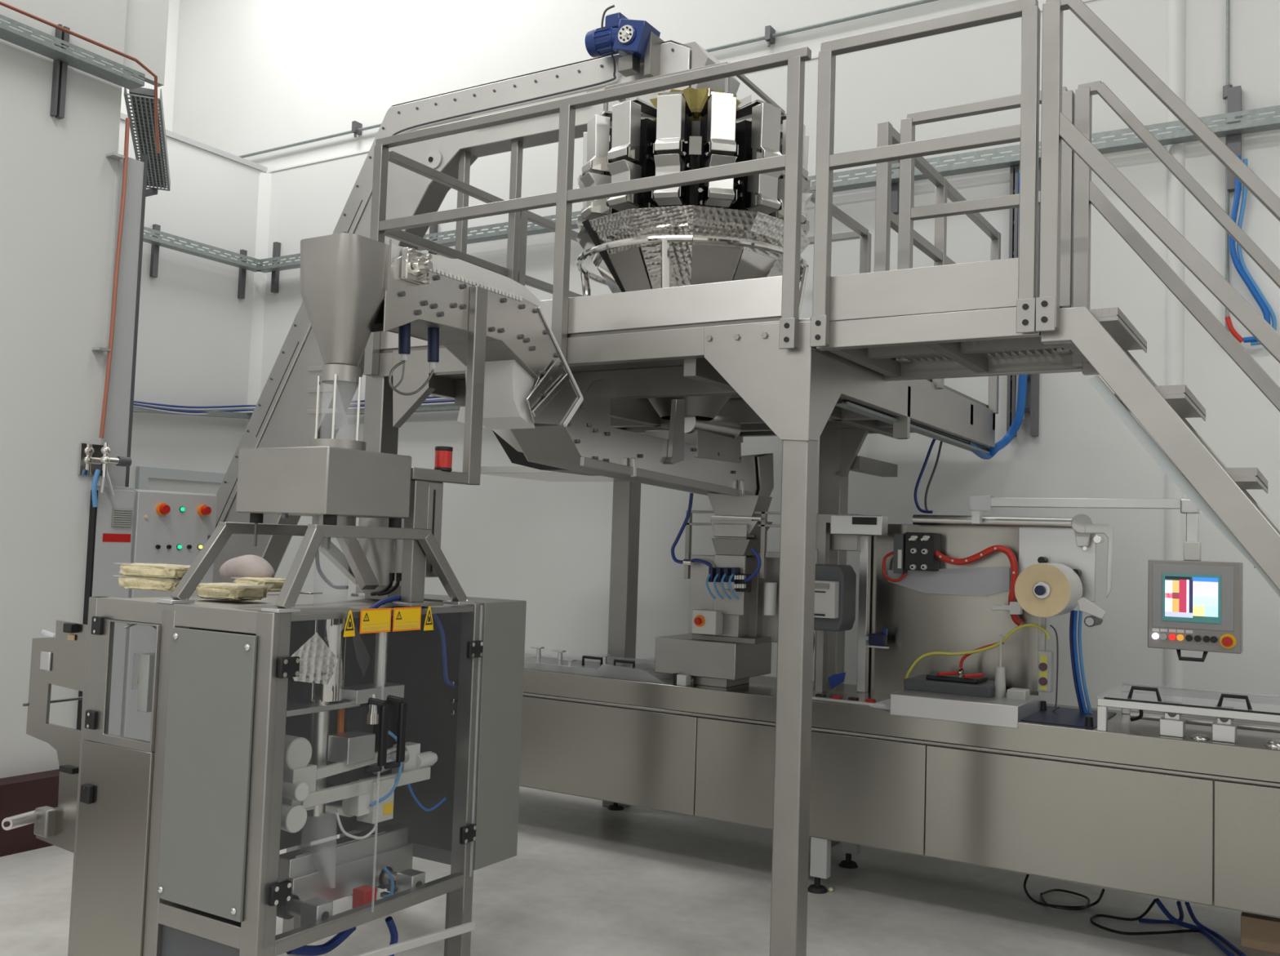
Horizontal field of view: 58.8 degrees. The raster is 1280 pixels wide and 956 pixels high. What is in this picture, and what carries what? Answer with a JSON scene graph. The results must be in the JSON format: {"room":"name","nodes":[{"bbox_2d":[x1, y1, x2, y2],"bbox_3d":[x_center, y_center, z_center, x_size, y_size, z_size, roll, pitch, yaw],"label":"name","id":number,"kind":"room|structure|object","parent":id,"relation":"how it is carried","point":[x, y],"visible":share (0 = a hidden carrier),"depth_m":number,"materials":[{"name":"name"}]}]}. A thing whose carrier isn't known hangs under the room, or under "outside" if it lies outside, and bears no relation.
{"room":"factory floor","nodes":[
{"label":"factory floor","id":0,"kind":"room"},
{"bbox_2d":[0,0,127,777],"bbox_3d":[-5.737,-2.595,2.534,0.120,8.600,10.000,0,-4,31],"label":"wall","id":1,"kind":"structure","parent":0,"point":[58,180],"depth_m":6.37,"materials":[{"name":"white paint"}]},
{"bbox_2d":[0,768,59,857],"bbox_3d":[-4.721,1.639,3.903,0.165,0.375,5.950,0,-4,31],"label":"baseboard","id":2,"kind":"structure","parent":1,"relation":"attached to","point":[21,793],"depth_m":6.09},
{"bbox_2d":[0,14,145,119],"bbox_3d":[-4.311,-2.429,4.615,0.142,0.520,5.050,0,-4,31],"label":"cable tray","id":3,"kind":"object","parent":1,"relation":"attached to","point":[63,56],"visible":0.99,"depth_m":6.39,"materials":[{"name":"metal"}]},
{"bbox_2d":[77,442,131,495],"bbox_3d":[-3.104,-0.050,6.593,0.128,0.304,0.250,0,-4,31],"label":"valve","id":4,"kind":"object","parent":1,"relation":"attached to","point":[91,457],"visible":1,"depth_m":6.56,"materials":[{"name":"silver metal"}]},
{"bbox_2d":[91,469,100,506],"bbox_3d":[-3.126,0.059,6.526,0.028,0.218,0.045,0,-4,31],"label":"hose","id":5,"kind":"object","parent":4,"relation":"hanging from","point":[94,486],"visible":1,"depth_m":6.51,"materials":[{"name":"blue rubber"}]},
{"bbox_2d":[98,118,129,438],"bbox_3d":[-3.075,-1.178,6.654,0.024,1.903,0.074,0,-4,31],"label":"copper pipe","id":6,"kind":"object","parent":1,"relation":"attached to","point":[127,120],"visible":1,"depth_m":6.65,"materials":[{"name":"brown metal"}]},
{"bbox_2d":[92,346,111,351],"bbox_3d":[-3.129,-0.746,6.604,0.073,0.014,0.070,0,-4,31],"label":"clamp","id":7,"kind":"object","parent":6,"relation":"attached to","point":[96,348],"visible":1,"depth_m":6.58,"materials":[{"name":"silver metal"}]},
{"bbox_2d":[106,152,124,159],"bbox_3d":[-3.085,-1.891,6.682,0.073,0.014,0.070,0,-4,31],"label":"clamp","id":8,"kind":"object","parent":6,"relation":"attached to","point":[115,156],"visible":1,"depth_m":6.67,"materials":[{"name":"silver metal"}]},
{"bbox_2d":[97,154,147,487],"bbox_3d":[-3.127,-0.463,6.751,0.125,3.000,0.180,0,-4,31],"label":"duct","id":9,"kind":"object","parent":1,"relation":"attached to","point":[117,432],"visible":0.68,"depth_m":6.76,"materials":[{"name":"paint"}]},
{"bbox_2d":[123,0,168,87],"bbox_3d":[-3.005,-4.499,7.072,0.060,4.100,0.320,0,-4,31],"label":"wall","id":10,"kind":"structure","parent":0,"point":[146,20],"depth_m":6.98,"materials":[{"name":"paint"}]},
{"bbox_2d":[120,0,179,131],"bbox_3d":[-6.962,-2.276,8.755,0.200,8.600,7.360,0,-4,31],"label":"wall","id":11,"kind":"structure","parent":0,"point":[168,89],"depth_m":11.91,"materials":[{"name":"paint"}]},
{"bbox_2d":[118,119,265,488],"bbox_3d":[-4.826,-0.489,9.154,0.120,5.220,4.100,0,-4,31],"label":"wall","id":12,"kind":"structure","parent":0,"point":[194,330],"depth_m":10.32,"materials":[{"name":"white paint"}]},
{"bbox_2d":[124,87,170,196],"bbox_3d":[-3.641,-2.041,8.224,0.597,0.565,2.961,4,-4,-32],"label":"cable tray","id":13,"kind":"object","parent":12,"relation":"attached to","point":[142,100],"visible":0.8,"depth_m":7.58,"materials":[{"name":"metal"}]},
{"bbox_2d":[0,0,159,153],"bbox_3d":[-4.275,-2.404,4.743,0.190,0.453,5.309,0,-4,31],"label":"copper pipe","id":14,"kind":"object","parent":13,"relation":"on","point":[156,122],"visible":1,"depth_m":6.57,"materials":[{"name":"brown metal"}]},
{"bbox_2d":[134,466,225,494],"bbox_3d":[-4.064,1.074,10.232,0.050,2.275,1.164,0,-4,31],"label":"door","id":15,"kind":"structure","parent":12,"relation":"in","point":[150,478],"depth_m":10.13,"materials":[{"name":"grey paint"}]},
{"bbox_2d":[120,112,267,172],"bbox_3d":[-4.747,-3.119,9.310,0.165,0.050,4.100,0,-4,31],"label":"trim","id":16,"kind":"structure","parent":12,"relation":"attached to","point":[170,134],"depth_m":10.46,"materials":[{"name":"paint"}]},
{"bbox_2d":[142,224,262,298],"bbox_3d":[-4.130,-1.978,10.049,0.142,0.460,1.850,0,-4,31],"label":"cable tray","id":17,"kind":"object","parent":12,"relation":"attached to","point":[157,241],"visible":0.66,"depth_m":10.20,"materials":[{"name":"metal"}]},
{"bbox_2d":[142,226,262,271],"bbox_3d":[-4.110,-2.077,10.044,0.102,0.102,1.850,0,-4,31],"label":"tray","id":18,"kind":"object","parent":17,"relation":"on","point":[157,241],"depth_m":10.22,"materials":[{"name":"metal"}]},
{"bbox_2d":[245,172,271,427],"bbox_3d":[-3.695,-0.347,10.813,0.080,5.200,0.080,0,-4,31],"label":"trim","id":19,"kind":"structure","parent":12,"relation":"attached to","point":[264,180],"depth_m":10.89,"materials":[{"name":"paint"}]},
{"bbox_2d":[0,786,1279,955],"bbox_3d":[-2.098,1.869,2.312,18.000,0.100,14.000,0,-4,31],"label":"floor","id":20,"kind":"structure","parent":0,"point":[585,877],"depth_m":5.58,"materials":[{"name":"concrete"}]},
{"bbox_2d":[76,484,134,735],"bbox_3d":[-3.268,1.040,6.714,0.416,1.988,0.256,0,-4,31],"label":"tall cabinet","id":21,"kind":"object","parent":20,"relation":"on","point":[109,540],"visible":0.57,"depth_m":6.65,"materials":[{"name":"metal"}]},
{"bbox_2d":[111,508,132,527],"bbox_3d":[-3.051,0.235,6.693,0.012,0.107,0.124,0,-4,31],"label":"vent grille","id":22,"kind":"object","parent":21,"relation":"attached to","point":[120,517],"depth_m":6.68,"materials":[{"name":"metal"}]},
{"bbox_2d":[120,488,217,741],"bbox_3d":[-3.026,1.073,7.064,0.464,1.977,0.580,0,-4,31],"label":"tall cabinet","id":23,"kind":"object","parent":20,"relation":"on","point":[169,527],"visible":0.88,"depth_m":6.88,"materials":[{"name":"metal"}]},
{"bbox_2d":[159,504,170,513],"bbox_3d":[-2.893,0.190,6.908,0.050,0.056,0.056,0,-4,31],"label":"switch","id":24,"kind":"object","parent":23,"relation":"attached to","point":[163,508],"depth_m":6.89,"materials":[{"name":"red plastic"}]},
{"bbox_2d":[1,515,526,955],"bbox_3d":[-1.462,1.027,4.380,1.638,1.762,1.381,0,-4,31],"label":"machine","id":25,"kind":"object","parent":20,"relation":"on","point":[393,731],"visible":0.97,"depth_m":3.90,"materials":[{"name":"metal"}]},
{"bbox_2d":[118,575,200,591],"bbox_3d":[-1.944,0.427,4.597,0.392,0.057,0.165,0,-4,31],"label":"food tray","id":26,"kind":"object","parent":25,"relation":"on","point":[126,581],"visible":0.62,"depth_m":4.51,"materials":[{"name":"white"}]},
{"bbox_2d":[119,563,190,578],"bbox_3d":[-1.936,0.377,4.595,0.404,0.057,0.166,0,-4,31],"label":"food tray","id":27,"kind":"object","parent":26,"relation":"on","point":[139,570],"visible":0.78,"depth_m":4.51,"materials":[{"name":"white"}]},
{"bbox_2d":[195,582,266,601],"bbox_3d":[-1.484,0.414,4.130,0.264,0.060,0.167,0,-4,31],"label":"bag","id":28,"kind":"object","parent":25,"relation":"on","point":[234,592],"visible":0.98,"depth_m":4.06,"materials":[{"name":"white plastic"}]},
{"bbox_2d":[233,577,285,591],"bbox_3d":[-1.583,0.447,4.762,0.220,0.059,0.167,0,-4,31],"label":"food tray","id":29,"kind":"object","parent":25,"relation":"on","point":[273,584],"visible":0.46,"depth_m":4.70,"materials":[{"name":"white"}]},
{"bbox_2d":[219,554,275,577],"bbox_3d":[-1.695,0.382,4.906,0.282,0.102,0.180,0,-4,31],"label":"bag","id":30,"kind":"object","parent":29,"relation":"on","point":[250,565],"visible":0.86,"depth_m":4.83,"materials":[{"name":"white plastic"}]},
{"bbox_2d":[156,521,474,613],"bbox_3d":[-1.099,0.314,4.078,0.581,0.283,1.011,0,-4,31],"label":"stand","id":31,"kind":"object","parent":25,"relation":"on","point":[313,534],"visible":0.79,"depth_m":3.90,"materials":[{"name":"metal"}]},
{"bbox_2d":[235,438,411,550],"bbox_3d":[-1.100,0.055,3.965,0.437,0.380,0.394,0,-4,31],"label":"metal detector","id":32,"kind":"object","parent":31,"relation":"on","point":[330,478],"visible":0.85,"depth_m":3.82,"materials":[{"name":"metal"}]},
{"bbox_2d":[315,373,361,440],"bbox_3d":[-1.065,-0.232,4.036,0.139,0.293,0.130,0,-4,31],"label":"tube","id":33,"kind":"object","parent":32,"relation":"on","point":[340,420],"visible":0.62,"depth_m":4.03,"materials":[{"name":"white"}]},
{"bbox_2d":[315,549,348,589],"bbox_3d":[-1.121,0.332,4.124,0.169,0.140,0.014,0,-4,31],"label":"cable","id":34,"kind":"object","parent":25,"relation":"on","point":[326,580],"visible":0.93,"depth_m":4.13,"materials":[{"name":"grey plastic"}]},
{"bbox_2d":[311,515,355,525],"bbox_3d":[-1.083,0.172,4.019,0.150,0.073,0.150,0,-4,31],"label":"outlet","id":35,"kind":"object","parent":25,"relation":"attached to","point":[316,519],"depth_m":3.97,"materials":[{"name":"metal"}]},
{"bbox_2d":[336,517,404,599],"bbox_3d":[-1.003,0.312,4.406,0.306,0.318,0.370,0,-4,31],"label":"funnel","id":36,"kind":"object","parent":25,"relation":"on","point":[376,568],"visible":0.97,"depth_m":4.37,"materials":[{"name":"metal"}]},
{"bbox_2d":[382,285,488,606],"bbox_3d":[-0.753,-0.141,4.254,0.160,1.220,0.397,0,-4,31],"label":"stand","id":37,"kind":"object","parent":25,"relation":"on","point":[426,492],"visible":0.84,"depth_m":4.24,"materials":[{"name":"metal"}]},
{"bbox_2d":[434,446,453,471],"bbox_3d":[-0.734,-0.072,4.246,0.066,0.089,0.066,0,-4,31],"label":"beacon light","id":38,"kind":"object","parent":37,"relation":"on","point":[443,455],"visible":0.95,"depth_m":4.22,"materials":[{"name":"red plastic"}]},
{"bbox_2d":[371,243,773,520],"bbox_3d":[-0.143,-0.292,5.442,0.398,0.932,3.288,0,-4,31],"label":"conveyor","id":39,"kind":"object","parent":37,"relation":"on","point":[531,391],"visible":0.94,"depth_m":4.83,"materials":[{"name":"metal"}]},
{"bbox_2d":[300,231,391,385],"bbox_3d":[-1.037,-0.592,3.990,0.278,0.502,0.236,0,-4,31],"label":"hopper","id":40,"kind":"object","parent":39,"relation":"attached to","point":[344,276],"visible":0.98,"depth_m":3.93,"materials":[{"name":"metal"}]},
{"bbox_2d":[212,4,740,594],"bbox_3d":[-1.675,-0.194,7.119,4.721,4.600,0.568,0,-4,31],"label":"conveyor","id":41,"kind":"object","parent":20,"relation":"on","point":[284,414],"visible":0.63,"depth_m":6.93,"materials":[{"name":"metal"}]},
{"bbox_2d":[584,12,663,78],"bbox_3d":[-0.086,-2.291,6.092,0.384,0.353,0.260,0,-4,31],"label":"motor","id":42,"kind":"object","parent":41,"relation":"attached to","point":[636,41],"visible":0.97,"depth_m":6.01,"materials":[{"name":"blue metal"}]},
{"bbox_2d":[355,257,1090,955],"bbox_3d":[0.816,0.711,6.073,3.382,2.835,3.116,0,-4,31],"label":"platform","id":43,"kind":"object","parent":20,"relation":"on","point":[722,338],"visible":0.72,"depth_m":4.67,"materials":[{"name":"metal"}]},
{"bbox_2d":[384,151,582,297],"bbox_3d":[-0.573,-1.023,6.893,0.060,1.100,2.745,0,-4,31],"label":"guard railing","id":44,"kind":"object","parent":43,"relation":"on","point":[394,157],"visible":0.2,"depth_m":6.28,"materials":[{"name":"metal"}]},
{"bbox_2d":[457,406,599,475],"bbox_3d":[-0.444,-0.361,6.155,1.014,0.673,0.470,0,-4,31],"label":"chute","id":45,"kind":"object","parent":43,"relation":"attached to","point":[505,437],"visible":0.21,"depth_m":6.02,"materials":[{"name":"metal"}]},
{"bbox_2d":[480,465,630,481],"bbox_3d":[-0.293,-0.026,7.258,1.269,0.046,0.850,0,-4,31],"label":"tray","id":46,"kind":"object","parent":43,"relation":"attached to","point":[518,471],"visible":0.29,"depth_m":7.19,"materials":[{"name":"metal"}]},
{"bbox_2d":[363,46,811,376],"bbox_3d":[-0.345,-1.102,5.079,2.335,1.202,0.057,0,-4,31],"label":"guard railing","id":47,"kind":"object","parent":43,"relation":"attached to","point":[565,196],"visible":0.92,"depth_m":5.01,"materials":[{"name":"metal"}]},
{"bbox_2d":[575,62,813,420],"bbox_3d":[0.278,-1.181,6.071,1.262,1.734,1.260,0,-4,31],"label":"multihead weigher","id":48,"kind":"object","parent":43,"relation":"on","point":[729,229],"visible":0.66,"depth_m":5.64,"materials":[{"name":"grey metal"}]},
{"bbox_2d":[806,191,871,319],"bbox_3d":[0.995,-1.045,7.064,0.568,1.165,0.925,0,-4,31],"label":"guard railing","id":49,"kind":"object","parent":43,"relation":"on","point":[859,231],"visible":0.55,"depth_m":7.30,"materials":[{"name":"metal"}]},
{"bbox_2d":[835,398,990,453],"bbox_3d":[1.520,-0.287,5.995,0.063,0.133,2.488,0,-4,31],"label":"cable tray","id":50,"kind":"object","parent":43,"relation":"attached to","point":[850,406],"visible":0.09,"depth_m":5.79,"materials":[{"name":"metal"}]},
{"bbox_2d":[914,438,942,513],"bbox_3d":[1.720,-0.053,6.705,0.206,0.527,0.018,0,-4,31],"label":"cable","id":51,"kind":"object","parent":50,"relation":"hanging from","point":[926,511],"visible":0.79,"depth_m":6.71,"materials":[{"name":"blue plastic"}]},
{"bbox_2d":[968,173,1027,459],"bbox_3d":[2.128,-1.020,6.914,0.626,1.808,0.168,5,-4,-40],"label":"cable bundle","id":52,"kind":"object","parent":50,"relation":"on","point":[1006,440],"visible":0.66,"depth_m":7.01,"materials":[{"name":"blue plastic"}]},
{"bbox_2d":[809,0,1040,346],"bbox_3d":[1.047,-1.107,4.228,0.840,1.204,0.057,0,-4,31],"label":"guard railing","id":53,"kind":"object","parent":43,"relation":"attached to","point":[1027,132],"visible":1,"depth_m":4.20,"materials":[{"name":"metal"}]},
{"bbox_2d":[874,121,1000,413],"bbox_3d":[1.622,-1.004,6.015,0.055,1.102,2.052,0,-4,31],"label":"guard railing","id":54,"kind":"object","parent":43,"relation":"on","point":[886,135],"visible":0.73,"depth_m":5.66,"materials":[{"name":"metal"}]},
{"bbox_2d":[895,86,1075,362],"bbox_3d":[1.487,-1.081,4.931,0.740,1.122,0.050,0,-4,31],"label":"guard railing","id":55,"kind":"object","parent":43,"relation":"on","point":[908,213],"visible":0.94,"depth_m":4.95,"materials":[{"name":"metal"}]},
{"bbox_2d":[827,886,833,891],"bbox_3d":[0.979,2.113,5.840,0.028,0.022,0.028,0,-4,31],"label":"crumb","id":56,"kind":"object","parent":20,"relation":"on","point":[830,889],"visible":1,"depth_m":5.83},
{"bbox_2d":[519,645,1279,917],"bbox_3d":[1.259,1.559,6.175,6.099,1.181,0.971,0,-4,31],"label":"thermoforming line","id":57,"kind":"object","parent":20,"relation":"on","point":[1173,806],"depth_m":5.49,"materials":[{"name":"metal"}]},
{"bbox_2d":[654,493,780,688],"bbox_3d":[0.561,0.630,6.418,0.849,1.076,0.545,0,-4,31],"label":"filling machine","id":58,"kind":"object","parent":57,"relation":"on","point":[734,604],"visible":0.93,"depth_m":6.31,"materials":[{"name":"metal"}]},
{"bbox_2d":[671,493,693,564],"bbox_3d":[0.236,0.284,6.399,0.132,0.401,0.019,0,-4,31],"label":"hose","id":59,"kind":"object","parent":58,"relation":"attached to","point":[691,499],"visible":1,"depth_m":6.39,"materials":[{"name":"blue"}]},
{"bbox_2d":[693,617,702,624],"bbox_3d":[0.319,0.786,6.249,0.036,0.036,0.027,0,-4,31],"label":"switch","id":60,"kind":"object","parent":58,"relation":"attached to","point":[696,620],"depth_m":6.24,"materials":[{"name":"red plastic"}]},
{"bbox_2d":[693,614,705,626],"bbox_3d":[0.328,0.788,6.264,0.064,0.064,0.008,0,-4,31],"label":"button","id":61,"kind":"object","parent":58,"relation":"attached to","point":[701,618],"depth_m":6.25,"materials":[{"name":"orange plastic"}]},
{"bbox_2d":[764,582,777,615],"bbox_3d":[0.719,0.666,6.263,0.070,0.180,0.070,0,-4,31],"label":"canister","id":62,"kind":"object","parent":58,"relation":"on","point":[770,588],"depth_m":6.23,"materials":[{"name":"white plastic"}]},
{"bbox_2d":[813,522,856,691],"bbox_3d":[1.004,0.700,6.095,0.280,0.928,0.405,0,-4,31],"label":"control box","id":63,"kind":"object","parent":57,"relation":"on","point":[835,585],"visible":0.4,"depth_m":5.97,"materials":[{"name":"grey plastic"}]},
{"bbox_2d":[827,671,845,688],"bbox_3d":[1.072,1.104,6.196,0.099,0.098,0.012,0,-4,31],"label":"sheet","id":64,"kind":"object","parent":57,"relation":"on","point":[834,680],"visible":1,"depth_m":6.19,"materials":[{"name":"blue plastic"}]},
{"bbox_2d":[903,635,1005,697],"bbox_3d":[1.617,0.981,5.865,0.561,0.380,0.300,0,-4,31],"label":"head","id":65,"kind":"object","parent":57,"relation":"on","point":[956,682],"visible":0.94,"depth_m":5.72},
{"bbox_2d":[902,622,1049,689],"bbox_3d":[1.714,0.929,5.834,0.744,0.402,0.015,0,-4,31],"label":"hose","id":66,"kind":"object","parent":65,"relation":"attached to","point":[1021,626],"visible":0.94,"depth_m":5.82,"materials":[{"name":"yellow"}]},
{"bbox_2d":[959,642,1004,668],"bbox_3d":[1.750,0.910,5.825,0.225,0.166,0.015,0,-4,31],"label":"hose","id":67,"kind":"object","parent":65,"relation":"attached to","point":[964,656],"visible":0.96,"depth_m":5.86,"materials":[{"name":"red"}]},
{"bbox_2d":[856,513,1113,695],"bbox_3d":[1.725,0.685,5.874,1.333,1.025,0.376,0,-4,31],"label":"station","id":68,"kind":"object","parent":57,"relation":"on","point":[953,608],"visible":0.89,"depth_m":6.06,"materials":[{"name":"metal"}]},
{"bbox_2d":[815,513,888,551],"bbox_3d":[1.170,0.302,6.303,0.420,0.204,0.210,0,-4,31],"label":"box","id":69,"kind":"object","parent":68,"relation":"attached to","point":[846,530],"visible":0.93,"depth_m":6.24,"materials":[{"name":"silver metal"}]},
{"bbox_2d":[862,628,889,648],"bbox_3d":[1.286,0.874,6.223,0.160,0.105,0.070,0,-4,31],"label":"sensor","id":70,"kind":"object","parent":68,"relation":"attached to","point":[880,639],"visible":1,"depth_m":6.19,"materials":[{"name":"blue plastic"}]},
{"bbox_2d":[893,532,940,573],"bbox_3d":[1.495,0.407,6.158,0.225,0.222,0.144,0,-4,31],"label":"block","id":71,"kind":"object","parent":68,"relation":"attached to","point":[913,551],"visible":1,"depth_m":6.11,"materials":[{"name":"black plastic"}]},
{"bbox_2d":[882,551,907,582],"bbox_3d":[1.396,0.486,6.227,0.142,0.167,0.016,0,-4,31],"label":"hose","id":72,"kind":"object","parent":71,"relation":"attached to","point":[887,555],"visible":1,"depth_m":6.24,"materials":[{"name":"red rubber"}]},
{"bbox_2d":[935,545,1022,626],"bbox_3d":[1.773,0.557,5.976,0.470,0.414,0.040,0,-4,31],"label":"hose","id":73,"kind":"object","parent":71,"relation":"attached to","point":[1014,566],"visible":0.94,"depth_m":5.91,"materials":[{"name":"red rubber"}]},
{"bbox_2d":[1037,617,1053,692],"bbox_3d":[2.036,0.869,5.709,0.064,0.404,0.085,0,-4,31],"label":"box","id":74,"kind":"object","parent":68,"relation":"hanging from","point":[1045,657],"visible":0.99,"depth_m":5.68,"materials":[{"name":"paint"}]},
{"bbox_2d":[1014,563,1082,617],"bbox_3d":[2.001,0.548,5.576,0.262,0.262,0.350,0,-4,31],"label":"roll","id":75,"kind":"object","parent":68,"relation":"attached to","point":[1041,589],"visible":1,"depth_m":5.47,"materials":[{"name":"white"}]},
{"bbox_2d":[971,497,1243,662],"bbox_3d":[2.241,0.473,5.571,1.255,0.769,0.160,0,-4,31],"label":"panel","id":76,"kind":"object","parent":68,"relation":"hanging from","point":[1194,604],"visible":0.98,"depth_m":5.33,"materials":[{"name":"grey metal"}]},
{"bbox_2d":[1049,624,1060,711],"bbox_3d":[2.081,0.954,5.701,0.054,0.433,0.008,0,-4,31],"label":"wire","id":77,"kind":"object","parent":57,"relation":"attached to","point":[1051,625],"visible":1,"depth_m":5.69,"materials":[{"name":"grey plastic"}]},
{"bbox_2d":[1069,609,1092,713],"bbox_3d":[2.221,0.932,5.723,0.119,0.526,0.037,0,-4,31],"label":"hoses","id":78,"kind":"object","parent":57,"relation":"attached to","point":[1073,614],"visible":0.93,"depth_m":5.72,"materials":[{"name":"blue plastic"}]},
{"bbox_2d":[1023,874,1105,907],"bbox_3d":[2.124,2.057,5.642,0.390,0.175,0.295,0,-4,31],"label":"cable","id":79,"kind":"object","parent":20,"relation":"on","point":[1029,896],"visible":0.95,"depth_m":5.66,"materials":[{"name":"black plastic"}]},
{"bbox_2d":[1040,888,1090,910],"bbox_3d":[2.161,2.147,5.792,0.247,0.012,0.327,0,-4,31],"label":"cable","id":80,"kind":"object","parent":20,"relation":"on","point":[1051,890],"visible":0.99,"depth_m":5.81,"materials":[{"name":"black plastic"}]},
{"bbox_2d":[1035,0,1279,597],"bbox_3d":[2.530,0.186,3.705,2.295,3.720,0.888,0,-4,31],"label":"staircase","id":81,"kind":"structure","parent":20,"relation":"on","point":[1104,336],"depth_m":3.92,"materials":[{"name":"metal"}]},
{"bbox_2d":[1089,898,1226,947],"bbox_3d":[2.435,2.068,5.359,0.582,0.145,0.252,0,-4,23],"label":"cable","id":82,"kind":"object","parent":20,"relation":"on","point":[1153,903],"visible":1,"depth_m":5.36,"materials":[{"name":"black plastic"}]},
{"bbox_2d":[1138,897,1245,955],"bbox_3d":[2.600,2.067,5.302,0.215,0.170,0.538,3,-4,-25],"label":"floor cables","id":83,"kind":"object","parent":20,"relation":"on","point":[1205,931],"visible":1,"depth_m":5.37,"materials":[{"name":"blue plastic"}]},
{"bbox_2d":[1240,911,1279,953],"bbox_3d":[2.858,2.079,5.227,0.160,0.140,0.150,0,-4,31],"label":"cardboard box","id":84,"kind":"object","parent":20,"relation":"on","point":[1258,931],"visible":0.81,"depth_m":5.17,"materials":[{"name":"beige cardboard"}]},
{"bbox_2d":[172,0,1279,722],"bbox_3d":[1.399,-2.045,8.054,18.000,8.600,0.300,0,-4,31],"label":"wall","id":85,"kind":"structure","parent":0,"point":[252,76],"depth_m":7.88,"materials":[{"name":"paint"}]},
{"bbox_2d":[133,395,460,418],"bbox_3d":[-2.526,-0.633,9.304,3.610,0.212,1.430,0,-4,31],"label":"cable tray","id":86,"kind":"object","parent":85,"relation":"attached to","point":[430,404],"visible":0.41,"depth_m":10.02,"materials":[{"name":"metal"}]},
{"bbox_2d":[133,404,460,418],"bbox_3d":[-2.520,-0.593,9.314,3.610,0.134,1.402,0,-4,31],"label":"cable","id":87,"kind":"object","parent":86,"relation":"on","point":[214,411],"depth_m":10.06,"materials":[{"name":"plastic"}]},
{"bbox_2d":[238,0,939,158],"bbox_3d":[0.816,-3.199,8.342,13.291,0.140,0.090,0,-4,31],"label":"conduit","id":88,"kind":"object","parent":85,"relation":"attached to","point":[770,36],"visible":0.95,"depth_m":8.26,"materials":[{"name":"metal"}]},
{"bbox_2d":[265,0,1095,173],"bbox_3d":[2.717,-2.977,7.175,14.830,0.015,0.068,0,-4,31],"label":"trim","id":89,"kind":"structure","parent":85,"relation":"attached to","point":[1082,1],"depth_m":10.55,"materials":[{"name":"paint"}]},
{"bbox_2d":[256,105,1279,293],"bbox_3d":[0.630,-2.017,8.262,9.930,0.480,0.142,0,-4,31],"label":"cable tray","id":90,"kind":"object","parent":85,"relation":"attached to","point":[1268,123],"visible":0.49,"depth_m":7.30,"materials":[{"name":"metal"}]},
{"bbox_2d":[1228,155,1276,346],"bbox_3d":[3.481,-1.298,6.457,0.241,1.099,0.037,0,-4,31],"label":"air hose","id":91,"kind":"object","parent":90,"relation":"hanging from","point":[1240,266],"visible":0.64,"depth_m":6.47,"materials":[{"name":"blue plastic"}]},
{"bbox_2d":[1224,315,1243,342],"bbox_3d":[3.388,-0.845,6.475,0.101,0.158,0.027,0,-4,31],"label":"hose","id":92,"kind":"object","parent":91,"relation":"attached to","point":[1228,319],"visible":1,"depth_m":6.47,"materials":[{"name":"red"}]},
{"bbox_2d":[1006,162,1040,436],"bbox_3d":[2.411,-1.147,7.138,0.182,1.770,0.088,0,-4,31],"label":"cable tray","id":93,"kind":"object","parent":85,"relation":"attached to","point":[1012,380],"visible":0.34,"depth_m":7.12,"materials":[{"name":"grey metal"}]},
{"bbox_2d":[1164,0,1186,702],"bbox_3d":[3.204,-2.059,6.788,0.100,8.600,0.100,0,-4,31],"label":"trim","id":94,"kind":"structure","parent":85,"relation":"attached to","point":[1174,518],"depth_m":6.70,"materials":[{"name":"paint"}]},
{"bbox_2d":[1222,0,1241,332],"bbox_3d":[3.460,-2.761,6.639,0.095,4.000,0.060,0,-4,31],"label":"conduit","id":95,"kind":"object","parent":85,"relation":"attached to","point":[1233,95],"visible":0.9,"depth_m":6.57,"materials":[{"name":"metal"}]},
{"bbox_2d":[519,785,1279,917],"bbox_3d":[1.214,1.858,6.102,6.060,0.025,0.780,0,-4,31],"label":"rail","id":96,"kind":"object","parent":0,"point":[818,835],"depth_m":5.48,"materials":[{"name":"metal"}]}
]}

